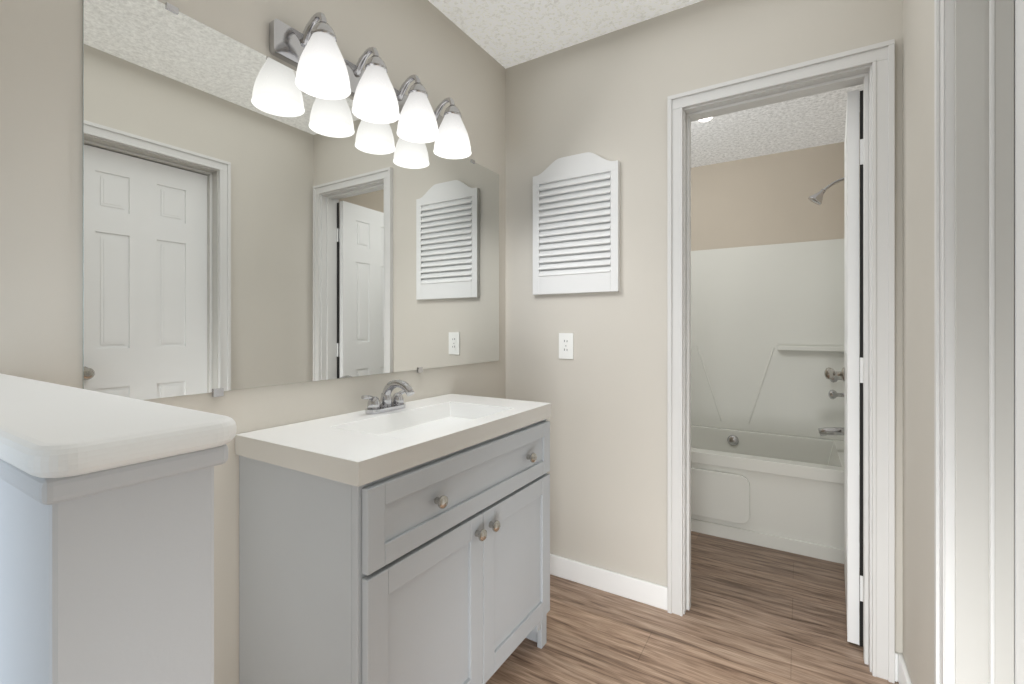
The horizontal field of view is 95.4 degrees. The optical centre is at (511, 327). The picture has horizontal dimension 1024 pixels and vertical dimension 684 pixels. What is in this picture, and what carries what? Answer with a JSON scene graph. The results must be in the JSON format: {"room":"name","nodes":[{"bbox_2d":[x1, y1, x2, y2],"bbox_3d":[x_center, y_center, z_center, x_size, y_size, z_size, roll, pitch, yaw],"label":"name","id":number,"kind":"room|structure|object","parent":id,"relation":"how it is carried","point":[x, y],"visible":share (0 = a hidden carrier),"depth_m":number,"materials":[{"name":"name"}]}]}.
{"room":"bathroom","nodes":[
{"label":"bathroom","id":0,"kind":"room"},
{"bbox_2d":[0,373,235,683],"bbox_3d":[-0.625,0.617,0.581,0.814,1.071,0.139,0,0,32],"label":"wall","id":1,"kind":"structure","parent":0,"point":[116,586],"depth_m":0.38,"materials":[{"name":"white paint"}]},
{"bbox_2d":[0,444,227,504],"bbox_3d":[-0.632,0.116,0.585,0.798,0.020,0.126,0,0,32],"label":"trim","id":2,"kind":"structure","parent":1,"relation":"attached to","point":[47,491],"depth_m":0.36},
{"bbox_2d":[0,0,505,683],"bbox_3d":[-0.868,-0.067,1.071,0.114,2.440,3.228,0,0,32],"label":"wall","id":3,"kind":"structure","parent":0,"point":[41,41],"depth_m":1.17,"materials":[{"name":"paint"}]},
{"bbox_2d":[83,0,498,399],"bbox_3d":[-0.467,-0.287,1.603,0.008,0.919,1.541,0,0,32],"label":"mirror","id":4,"kind":"object","parent":3,"relation":"attached to","point":[244,228],"visible":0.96,"depth_m":1.24,"materials":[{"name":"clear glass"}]},
{"bbox_2d":[269,12,470,158],"bbox_3d":[-0.394,-0.779,1.554,0.184,0.215,0.750,0,0,32],"label":"vanity light","id":5,"kind":"object","parent":3,"relation":"attached to","point":[322,72],"visible":1,"depth_m":1.43,"materials":[{"name":"white glass"}]},
{"bbox_2d":[428,0,702,68],"bbox_3d":[-0.183,-1.327,0.615,1.758,0.080,3.171,0,0,32],"label":"ceiling","id":6,"kind":"structure","parent":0,"point":[514,32],"depth_m":1.95,"materials":[{"name":"white paint"}]},
{"bbox_2d":[485,531,898,683],"bbox_3d":[0.252,1.183,1.321,1.758,0.060,4.828,0,0,32],"label":"floor","id":7,"kind":"structure","parent":0,"point":[757,614],"depth_m":1.74,"materials":[{"name":"brown wood"}]},
{"bbox_2d":[235,380,550,683],"bbox_3d":[-0.271,0.661,1.445,0.506,0.983,0.877,0,0,32],"label":"vanity","id":8,"kind":"object","parent":7,"relation":"on","point":[393,540],"visible":1,"depth_m":1.15,"materials":[{"name":"grey wood"}]},
{"bbox_2d":[361,380,414,413],"bbox_3d":[-0.378,0.223,1.527,0.149,0.106,0.212,0,0,32],"label":"faucet","id":9,"kind":"object","parent":8,"relation":"on","point":[387,404],"depth_m":1.53,"materials":[{"name":"silver metal"}]},
{"bbox_2d":[691,177,859,567],"bbox_3d":[1.246,0.165,2.943,1.516,1.975,0.790,0,0,32],"label":"shower","id":10,"kind":"object","parent":7,"relation":"on","point":[767,321],"visible":0.5,"depth_m":2.99,"materials":[{"name":"white plastic"}]},
{"bbox_2d":[506,0,902,654],"bbox_3d":[0.698,-0.067,1.935,1.644,2.440,0.114,0,0,32],"label":"wall","id":11,"kind":"structure","parent":0,"point":[605,96],"depth_m":2.00,"materials":[{"name":"paint"}]},
{"bbox_2d":[559,333,573,358],"bbox_3d":[0.248,0.085,2.140,0.072,0.118,0.008,0,0,32],"label":"outlet","id":12,"kind":"object","parent":11,"relation":"attached to","point":[566,340],"visible":1,"depth_m":2.13,"materials":[{"name":"white plastic"}]},
{"bbox_2d":[533,152,619,294],"bbox_3d":[0.280,-0.466,2.108,0.418,0.622,0.028,0,0,32],"label":"louver panel","id":13,"kind":"object","parent":11,"relation":"attached to","point":[576,199],"visible":1,"depth_m":2.09,"materials":[{"name":"white wood"}]},
{"bbox_2d":[550,554,911,683],"bbox_3d":[0.049,1.106,0.992,1.530,0.093,3.828,0,0,32],"label":"baseboard","id":14,"kind":"structure","parent":11,"relation":"attached to","point":[629,587],"depth_m":2.00,"materials":[{"name":"white wood"}]},
{"bbox_2d":[667,39,894,682],"bbox_3d":[0.977,0.109,1.766,0.717,2.087,0.166,0,0,32],"label":"door frame","id":15,"kind":"structure","parent":11,"relation":"attached to","point":[872,66],"depth_m":1.62,"materials":[{"name":"white wood"}]},
{"bbox_2d":[824,89,862,646],"bbox_3d":[1.378,0.143,1.935,0.116,2.000,0.600,0,0,32],"label":"room door","id":16,"kind":"structure","parent":11,"relation":"in","point":[849,373],"depth_m":1.68,"materials":[{"name":"white wood"}]},
{"bbox_2d":[691,142,844,250],"bbox_3d":[1.484,-0.002,3.330,1.520,2.310,0.114,0,0,32],"label":"wall","id":17,"kind":"structure","parent":0,"point":[760,200],"depth_m":3.12,"materials":[{"name":"paint"}]},
{"bbox_2d":[691,84,862,167],"bbox_3d":[1.084,-1.262,2.670,1.758,0.210,1.657,0,0,32],"label":"ceiling","id":18,"kind":"structure","parent":0,"point":[815,120],"depth_m":2.71,"materials":[{"name":"white paint"}]},
{"bbox_2d":[699,117,712,121],"bbox_3d":[1.046,-1.140,2.523,0.100,0.034,0.100,0,0,32],"label":"ceiling light","id":19,"kind":"object","parent":18,"relation":"attached to","point":[707,119],"depth_m":2.52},
{"bbox_2d":[859,0,933,683],"bbox_3d":[0.971,-0.067,0.877,0.180,2.440,4.828,0,0,32],"label":"wall","id":20,"kind":"structure","parent":0,"point":[918,15],"depth_m":1.31,"materials":[{"name":"paint"}]},
{"bbox_2d":[934,0,1013,683],"bbox_3d":[0.842,0.109,0.700,0.174,2.087,0.747,0,0,32],"label":"door frame","id":21,"kind":"structure","parent":20,"relation":"attached to","point":[974,39],"depth_m":0.98,"materials":[{"name":"white wood"}]},
{"bbox_2d":[1014,0,1023,683],"bbox_3d":[0.844,0.143,0.699,0.112,2.000,0.617,0,0,32],"label":"door leaf","id":22,"kind":"structure","parent":20,"relation":"in","point":[1018,4],"depth_m":0.93,"materials":[{"name":"white wood"}]}
]}

